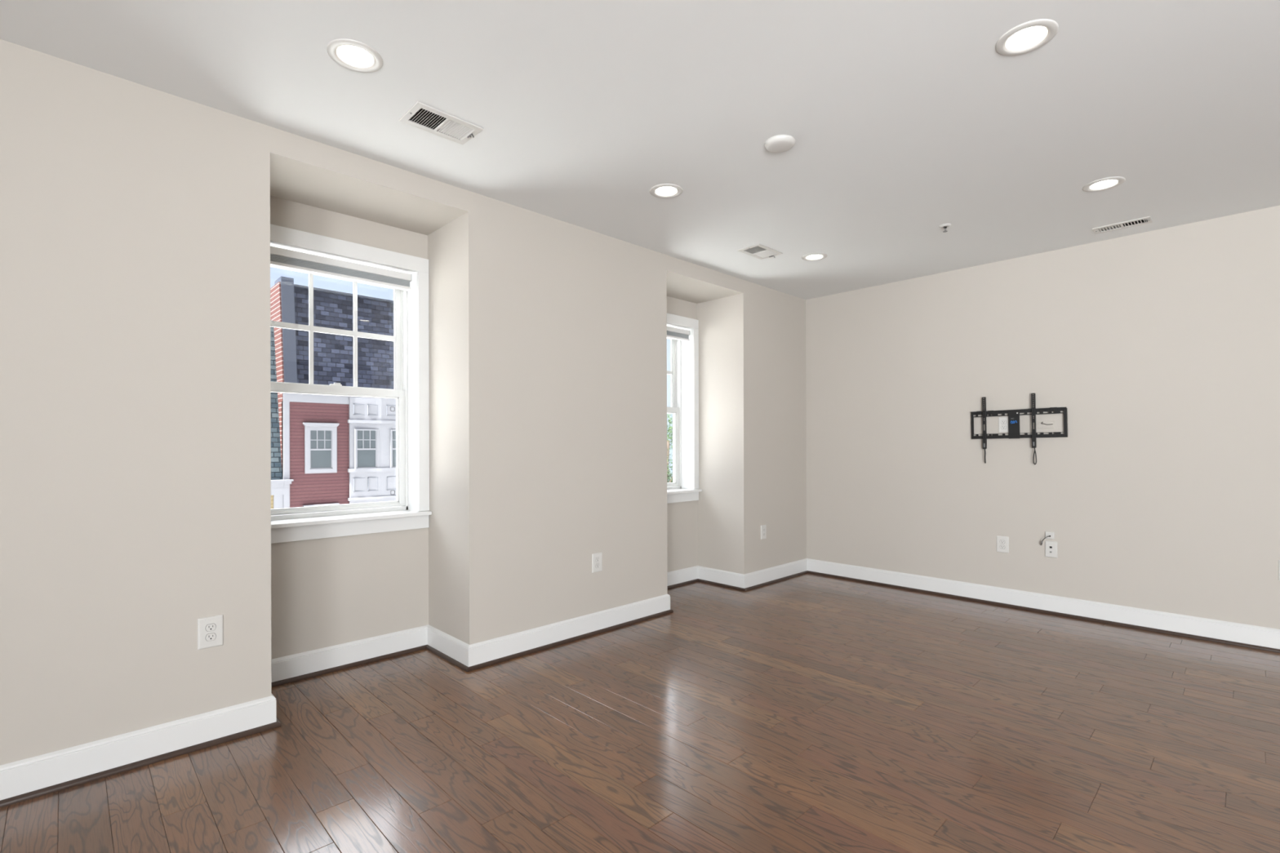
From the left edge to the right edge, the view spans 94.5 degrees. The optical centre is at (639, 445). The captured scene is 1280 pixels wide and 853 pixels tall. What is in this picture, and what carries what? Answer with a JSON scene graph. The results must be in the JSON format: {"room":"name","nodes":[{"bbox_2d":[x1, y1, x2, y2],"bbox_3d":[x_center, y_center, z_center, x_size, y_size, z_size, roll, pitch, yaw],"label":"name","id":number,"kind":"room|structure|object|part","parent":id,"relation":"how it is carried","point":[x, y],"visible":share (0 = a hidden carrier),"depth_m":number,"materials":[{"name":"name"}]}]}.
{"room":"empty living room","nodes":[
{"label":"empty living room","id":0,"kind":"room"},
{"bbox_2d":[0,39,806,765],"bbox_3d":[-1.795,-0.084,2.891,9.300,2.600,0.740,0,0,-44],"label":"wall","id":1,"kind":"structure","parent":0,"point":[135,219],"depth_m":2.53,"materials":[{"name":"beige paint"}]},
{"bbox_2d":[197,614,223,649],"bbox_3d":[-1.750,0.760,2.412,0.086,0.126,0.009,0,0,-44],"label":"wall outlet","id":2,"kind":"object","parent":1,"relation":"attached to","point":[210,629],"visible":1,"depth_m":2.41,"materials":[{"name":"white plastic"}]},
{"bbox_2d":[205,633,216,640],"bbox_3d":[-1.748,0.779,2.410,0.034,0.028,0.003,0,0,-44],"label":"receptacle","id":3,"kind":"object","parent":2,"relation":"attached to","point":[209,637],"depth_m":2.41,"materials":[{"name":"white plastic"}]},
{"bbox_2d":[205,623,216,631],"bbox_3d":[-1.748,0.741,2.410,0.034,0.028,0.003,0,0,-44],"label":"receptacle","id":4,"kind":"object","parent":2,"relation":"attached to","point":[209,627],"depth_m":2.41,"materials":[{"name":"white plastic"}]},
{"bbox_2d":[270,223,431,543],"bbox_3d":[-1.680,-0.314,3.318,0.933,1.615,0.288,0,0,-44],"label":"window","id":5,"kind":"structure","parent":1,"relation":"in","point":[411,338],"depth_m":3.48,"materials":[{"name":"white paint"}]},
{"bbox_3d":[-1.717,0.359,3.359,0.726,0.010,0.007,0,0,-44],"label":"lift rail","id":6,"kind":"part","parent":5,"relation":"part of","materials":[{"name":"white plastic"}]},
{"bbox_3d":[-1.732,0.015,3.373,0.786,0.709,0.035,0,0,-44],"label":"sash","id":7,"kind":"part","parent":5,"relation":"part of","materials":[{"name":"white plastic"}]},
{"bbox_3d":[-1.745,-0.323,3.386,0.806,1.433,0.100,0,0,-44],"label":"frame","id":8,"kind":"part","parent":5,"relation":"part of","materials":[{"name":"white plastic"}]},
{"bbox_2d":[270,245,412,291],"bbox_3d":[-1.636,-0.969,3.272,0.738,0.096,0.061,0,0,-44],"label":"window shade","id":9,"kind":"object","parent":5,"relation":"attached to","point":[282,258],"visible":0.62,"depth_m":3.23,"materials":[{"name":"white paint"}]},
{"bbox_3d":[-1.636,-0.932,3.272,0.734,0.016,0.046,0,0,-44],"label":"rail","id":10,"kind":"part","parent":9,"relation":"part of","materials":[{"name":"white paint"}]},
{"bbox_3d":[-1.613,-1.079,3.247,0.933,0.085,0.019,0,0,-44],"label":"casing","id":11,"kind":"part","parent":5,"relation":"part of","materials":[{"name":"white paint"}]},
{"bbox_3d":[-1.759,-0.661,3.400,0.774,0.695,0.025,0,0,-44],"label":"sash","id":12,"kind":"part","parent":5,"relation":"part of","materials":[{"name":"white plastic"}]},
{"bbox_3d":[-1.300,-0.323,3.549,0.065,1.429,0.019,0,0,-44],"label":"casing","id":13,"kind":"part","parent":5,"relation":"part of","materials":[{"name":"white paint"}]},
{"bbox_2d":[0,558,807,800],"bbox_3d":[-1.813,1.150,2.697,9.000,0.132,0.522,0,0,-44],"label":"baseboard","id":14,"kind":"structure","parent":1,"relation":"attached to","point":[23,776],"depth_m":3.09,"materials":[{"name":"white paint"}]},
{"bbox_2d":[0,570,807,808],"bbox_3d":[-1.803,1.206,2.687,9.000,0.020,0.522,0,0,-44],"label":"trim","id":15,"kind":"structure","parent":1,"relation":"attached to","point":[90,778],"depth_m":3.07,"materials":[{"name":"brown wood"}]},
{"bbox_2d":[591,552,602,573],"bbox_3d":[-0.276,0.758,3.839,0.084,0.122,0.009,0,0,-44],"label":"wall outlet","id":16,"kind":"object","parent":1,"relation":"attached to","point":[597,558],"visible":1,"depth_m":3.83,"materials":[{"name":"white plastic"}]},
{"bbox_2d":[666,313,702,503],"bbox_3d":[0.117,-0.319,5.058,0.934,1.615,0.288,0,0,-44],"label":"window","id":17,"kind":"structure","parent":1,"relation":"in","point":[684,372],"depth_m":5.30,"materials":[{"name":"white paint"}]},
{"bbox_3d":[0.065,0.010,5.114,0.787,0.709,0.035,0,0,-44],"label":"sash","id":18,"kind":"part","parent":17,"relation":"part of","materials":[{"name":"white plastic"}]},
{"bbox_3d":[0.037,-0.666,5.140,0.775,0.695,0.025,0,0,-44],"label":"sash","id":19,"kind":"part","parent":17,"relation":"part of","materials":[{"name":"white plastic"}]},
{"bbox_3d":[0.052,-0.327,5.126,0.807,1.433,0.100,0,0,-44],"label":"frame","id":20,"kind":"part","parent":17,"relation":"part of","materials":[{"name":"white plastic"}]},
{"bbox_2d":[666,326,689,341],"bbox_3d":[0.161,-0.974,5.012,0.739,0.096,0.061,0,0,-44],"label":"window shade","id":21,"kind":"object","parent":17,"relation":"attached to","point":[673,333],"visible":0.34,"depth_m":5.15,"materials":[{"name":"white paint"}]},
{"bbox_3d":[0.161,-0.937,5.012,0.735,0.016,0.046,0,0,-44],"label":"rail","id":22,"kind":"part","parent":21,"relation":"part of","materials":[{"name":"white paint"}]},
{"bbox_3d":[0.183,-1.084,4.987,0.934,0.085,0.019,0,0,-44],"label":"casing","id":23,"kind":"part","parent":17,"relation":"part of","materials":[{"name":"white paint"}]},
{"bbox_3d":[0.498,-0.328,5.290,0.065,1.429,0.019,0,0,-44],"label":"casing","id":24,"kind":"part","parent":17,"relation":"part of","materials":[{"name":"white paint"}]},
{"bbox_2d":[760,524,766,539],"bbox_3d":[1.077,0.751,5.149,0.078,0.122,0.008,0,0,-44],"label":"wall outlet","id":25,"kind":"object","parent":1,"relation":"attached to","point":[763,527],"visible":1,"depth_m":5.14,"materials":[{"name":"white plastic"}]},
{"bbox_2d":[0,573,1279,852],"bbox_3d":[0.443,1.280,0.404,9.050,0.140,7.057,0,0,-44],"label":"floor","id":26,"kind":"structure","parent":0,"point":[807,713],"depth_m":2.33,"materials":[{"name":"brown wood"}]},
{"bbox_2d":[0,0,1279,299],"bbox_3d":[0.462,-1.428,0.556,9.300,0.124,7.240,0,0,-44],"label":"ceiling","id":27,"kind":"structure","parent":0,"point":[906,119],"depth_m":2.42,"materials":[{"name":"white paint"}]},
{"bbox_2d":[326,38,382,72],"bbox_3d":[-1.012,-1.389,2.105,0.181,0.018,0.181,0,0,-44],"label":"recessed light","id":28,"kind":"object","parent":27,"relation":"in","point":[353,55],"visible":1,"depth_m":2.10,"materials":[{"name":"white plastic"}]},
{"bbox_2d":[337,45,372,63],"bbox_3d":[-1.012,-1.393,2.105,0.110,0.010,0.110,0,0,-44],"label":"diffuser","id":29,"kind":"object","parent":28,"relation":"attached to","point":[346,54],"depth_m":2.10,"materials":[{"name":"white plastic"}]},
{"bbox_2d":[399,101,483,144],"bbox_3d":[-0.854,-1.417,2.549,0.294,0.112,0.187,0,0,-44],"label":"ceiling vent","id":30,"kind":"object","parent":27,"relation":"in","point":[424,117],"visible":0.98,"depth_m":2.56,"materials":[{"name":"white plastic"}]},
{"bbox_2d":[649,183,682,198],"bbox_3d":[0.143,-1.392,3.226,0.181,0.018,0.181,0,0,-44],"label":"recessed light","id":31,"kind":"object","parent":27,"relation":"in","point":[663,190],"visible":1,"depth_m":3.23,"materials":[{"name":"white plastic"}]},
{"bbox_2d":[656,186,675,194],"bbox_3d":[0.143,-1.396,3.226,0.110,0.010,0.110,0,0,-44],"label":"diffuser","id":32,"kind":"object","parent":31,"relation":"attached to","point":[660,190],"depth_m":3.23,"materials":[{"name":"white plastic"}]},
{"bbox_2d":[737,243,782,259],"bbox_3d":[0.861,-1.422,4.238,0.294,0.112,0.187,0,0,-44],"label":"ceiling vent","id":33,"kind":"object","parent":27,"relation":"in","point":[760,251],"visible":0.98,"depth_m":4.23,"materials":[{"name":"white plastic"}]},
{"bbox_2d":[801,253,826,261],"bbox_3d":[1.285,-1.395,4.361,0.181,0.018,0.181,0,0,-44],"label":"recessed light","id":34,"kind":"object","parent":27,"relation":"in","point":[812,256],"visible":1,"depth_m":4.36,"materials":[{"name":"white plastic"}]},
{"bbox_2d":[806,254,822,257],"bbox_3d":[1.285,-1.399,4.361,0.110,0.010,0.110,0,0,-44],"label":"diffuser","id":35,"kind":"object","parent":34,"relation":"attached to","point":[810,255],"depth_m":4.36,"materials":[{"name":"white"}]},
{"bbox_2d":[938,223,951,232],"bbox_3d":[1.931,-1.374,3.743,0.068,0.040,0.068,0,0,-44],"label":"sprinkler head","id":36,"kind":"object","parent":27,"relation":"attached to","point":[944,225],"visible":1,"depth_m":3.73},
{"bbox_2d":[995,18,1058,55],"bbox_3d":[1.319,-1.395,2.021,0.181,0.018,0.181,0,0,-44],"label":"recessed light","id":37,"kind":"object","parent":27,"relation":"in","point":[1029,36],"visible":1,"depth_m":2.02,"materials":[{"name":"white plastic"}]},
{"bbox_2d":[1007,26,1045,46],"bbox_3d":[1.319,-1.399,2.021,0.110,0.010,0.110,0,0,-44],"label":"diffuser","id":38,"kind":"object","parent":37,"relation":"attached to","point":[1029,36],"depth_m":2.02,"materials":[{"name":"white plastic"}]},
{"bbox_2d":[1082,176,1125,191],"bbox_3d":[2.473,-1.398,3.157,0.181,0.018,0.181,0,0,-44],"label":"recessed light","id":39,"kind":"object","parent":27,"relation":"in","point":[1104,184],"visible":1,"depth_m":3.16,"materials":[{"name":"white plastic"}]},
{"bbox_2d":[1090,179,1116,187],"bbox_3d":[2.473,-1.402,3.157,0.110,0.010,0.110,0,0,-44],"label":"diffuser","id":40,"kind":"object","parent":39,"relation":"attached to","point":[1106,183],"depth_m":3.16,"materials":[{"name":"white plastic"}]},
{"bbox_2d":[1092,216,1152,234],"bbox_3d":[3.051,-1.428,3.745,0.134,0.112,0.285,0,0,-44],"label":"ceiling vent","id":41,"kind":"object","parent":27,"relation":"in","point":[1148,220],"visible":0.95,"depth_m":3.74,"materials":[{"name":"white plastic"}]},
{"bbox_2d":[805,205,1279,629],"bbox_3d":[3.956,-0.099,3.421,0.300,2.600,6.500,0,0,-44],"label":"wall","id":42,"kind":"structure","parent":0,"point":[1160,348],"depth_m":4.15,"materials":[{"name":"beige paint"}]},
{"bbox_2d":[996,535,1008,553],"bbox_3d":[2.734,0.744,4.463,0.009,0.122,0.082,0,0,-44],"label":"wall outlet","id":43,"kind":"object","parent":42,"relation":"attached to","point":[1002,542],"visible":1,"depth_m":4.46,"materials":[{"name":"white plastic"}]},
{"bbox_2d":[998,417,1008,432],"bbox_3d":[2.739,-0.158,4.455,0.009,0.116,0.072,0,0,-44],"label":"wall outlet","id":44,"kind":"object","parent":42,"relation":"attached to","point":[1003,427],"visible":1,"depth_m":4.45,"materials":[{"name":"white plastic"}]},
{"bbox_2d":[970,393,1067,464],"bbox_3d":[2.785,-0.121,4.377,0.050,0.525,0.621,0,-1,-44],"label":"bracket","id":45,"kind":"object","parent":42,"relation":"attached to","point":[1013,415],"visible":1,"depth_m":4.37,"materials":[{"name":"black metal"}]},
{"bbox_3d":[2.627,-0.174,4.516,0.003,0.393,0.023,0,-1,-44],"label":"upright arm","id":46,"kind":"part","parent":45,"relation":"part of","materials":[{"name":"black metal"}]},
{"bbox_3d":[2.631,0.079,4.511,0.013,0.111,0.012,0,-1,-44],"label":"pull cord","id":47,"kind":"part","parent":45,"relation":"part of","materials":[{"name":"black metal"}]},
{"bbox_3d":[2.773,-0.159,4.386,0.003,0.211,0.072,0,-1,-44],"label":"plate","id":48,"kind":"part","parent":45,"relation":"part of","materials":[{"name":"black metal"}]},
{"bbox_3d":[2.786,-0.243,4.379,0.004,0.037,0.612,0,-1,-44],"label":"rail","id":49,"kind":"part","parent":45,"relation":"part of","materials":[{"name":"black metal"}]},
{"bbox_3d":[2.788,-0.075,4.377,0.004,0.037,0.612,0,-1,-44],"label":"rail","id":50,"kind":"part","parent":45,"relation":"part of","materials":[{"name":"black metal"}]},
{"bbox_3d":[2.850,-0.184,4.285,0.003,0.392,0.023,0,-1,-44],"label":"upright arm","id":51,"kind":"part","parent":45,"relation":"part of","materials":[{"name":"black metal"}]},
{"bbox_3d":[2.854,0.075,4.279,0.010,0.124,0.024,0,-1,-44],"label":"pull cord","id":52,"kind":"part","parent":45,"relation":"part of","materials":[{"name":"black metal"}]},
{"bbox_2d":[806,558,1279,648],"bbox_3d":[3.846,1.135,3.312,0.015,0.132,6.500,0,0,-44],"label":"baseboard","id":53,"kind":"structure","parent":42,"relation":"attached to","point":[1260,636],"depth_m":4.15,"materials":[{"name":"white paint"}]},
{"bbox_2d":[807,570,1279,653],"bbox_3d":[3.835,1.191,3.301,0.016,0.020,6.500,0,0,-44],"label":"trim","id":54,"kind":"structure","parent":42,"relation":"attached to","point":[1185,635],"depth_m":4.14,"materials":[{"name":"brown wood"}]},
{"bbox_2d":[1037,421,1053,428],"bbox_3d":[2.917,-0.149,4.260,0.024,0.050,0.100,0,0,-44],"label":"cable plate","id":55,"kind":"object","parent":42,"relation":"attached to","point":[1050,424],"visible":1,"depth_m":4.26,"materials":[{"name":"beige paint"}]},
{"bbox_2d":[1040,531,1054,545],"bbox_3d":[2.918,0.667,4.242,0.051,0.101,0.080,0,0,-44],"label":"plate","id":56,"kind":"object","parent":42,"relation":"attached to","point":[1048,535],"visible":1,"depth_m":4.24,"materials":[{"name":"white plastic"}]},
{"bbox_3d":[2.940,0.643,4.246,0.014,0.054,0.056,0,0,-44],"label":"plate","id":57,"kind":"part","parent":56,"relation":"part of","materials":[{"name":"white plastic"}]},
{"bbox_2d":[1044,540,1057,558],"bbox_3d":[2.941,0.742,4.237,0.026,0.116,0.074,0,0,-44],"label":"data plate","id":58,"kind":"object","parent":42,"relation":"attached to","point":[1051,547],"visible":1,"depth_m":4.24,"materials":[{"name":"white plastic"}]},
{"bbox_2d":[1278,560,1279,580],"bbox_3d":[3.747,0.725,3.417,0.009,0.122,0.082,0,0,-44],"label":"wall outlet","id":59,"kind":"object","parent":42,"relation":"attached to","point":[1278,560],"visible":1,"depth_m":3.44,"materials":[{"name":"white plastic"}]},
{"label":"outside","id":60,"kind":"structure","parent":0,"visible":0},
{"bbox_2d":[666,413,672,479],"bbox_3d":[28.403,-2.361,179.193,240.000,22.991,128.000,0,0,-44],"label":"hills","id":61,"kind":"structure","parent":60,"point":[670,464],"depth_m":156.25,"materials":[{"name":"white"}]},
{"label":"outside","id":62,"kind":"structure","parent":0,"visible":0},
{"bbox_3d":[-22.770,8.873,45.199,140.000,0.200,89.260,0,0,-44],"label":"street","id":63,"kind":"object","parent":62,"visible":0},
{"bbox_2d":[270,320,284,515],"bbox_3d":[-18.184,2.160,20.479,8.218,13.200,9.180,0,0,-44],"label":"house","id":64,"kind":"structure","parent":63,"relation":"on","point":[277,482],"depth_m":20.30,"materials":[{"name":"beige"}]},
{"bbox_3d":[-15.076,1.419,17.268,8.218,0.505,0.240,0,0,-44],"label":"cornice","id":65,"kind":"part","parent":64,"relation":"part of","materials":[{"name":"grey wood"}]},
{"bbox_2d":[270,275,395,515],"bbox_3d":[-12.045,1.434,26.357,8.780,14.620,9.280,0,0,-44],"label":"house","id":66,"kind":"structure","parent":63,"relation":"on","point":[335,450],"depth_m":21.41,"materials":[{"name":"red"}]},
{"bbox_3d":[-11.317,0.142,20.988,0.730,1.360,0.012,0,0,-44],"label":"pane","id":67,"kind":"part","parent":66,"relation":"part of","materials":[{"name":"grey glass"}]},
{"bbox_3d":[-10.322,1.434,21.775,0.400,0.510,0.050,0,0,-44],"label":"bay panel","id":68,"kind":"part","parent":66,"relation":"part of","materials":[{"name":"grey"}]},
{"bbox_3d":[-10.329,-1.331,21.775,0.400,0.400,0.050,0,0,-44],"label":"bay panel","id":69,"kind":"part","parent":66,"relation":"part of","materials":[{"name":"grey"}]},
{"bbox_3d":[-10.114,0.134,21.895,0.730,1.390,0.012,0,0,-44],"label":"pane","id":70,"kind":"part","parent":66,"relation":"part of","materials":[{"name":"grey glass"}]},
{"bbox_3d":[-9.956,1.433,22.058,0.360,0.510,0.050,0,0,-44],"label":"bay panel","id":71,"kind":"part","parent":66,"relation":"part of","materials":[{"name":"grey wood"}]},
{"bbox_3d":[-9.963,-1.332,22.058,0.360,0.400,0.050,0,0,-44],"label":"bay panel","id":72,"kind":"part","parent":66,"relation":"part of","materials":[{"name":"grey wood"}]},
{"bbox_3d":[-9.437,1.432,22.514,0.380,0.510,0.050,0,0,-44],"label":"bay panel","id":73,"kind":"part","parent":66,"relation":"part of","materials":[{"name":"grey"}]},
{"bbox_3d":[-9.188,0.131,22.736,0.710,1.390,0.012,0,0,-44],"label":"pane","id":74,"kind":"part","parent":66,"relation":"part of","materials":[{"name":"grey glass"}]},
{"bbox_2d":[666,413,673,482],"bbox_3d":[1.245,3.388,31.198,4.612,10.650,4.009,0,0,-44],"label":"tree","id":75,"kind":"object","parent":63,"relation":"on","point":[668,430],"visible":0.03,"depth_m":31.10,"materials":[{"name":"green plant"}]}
]}

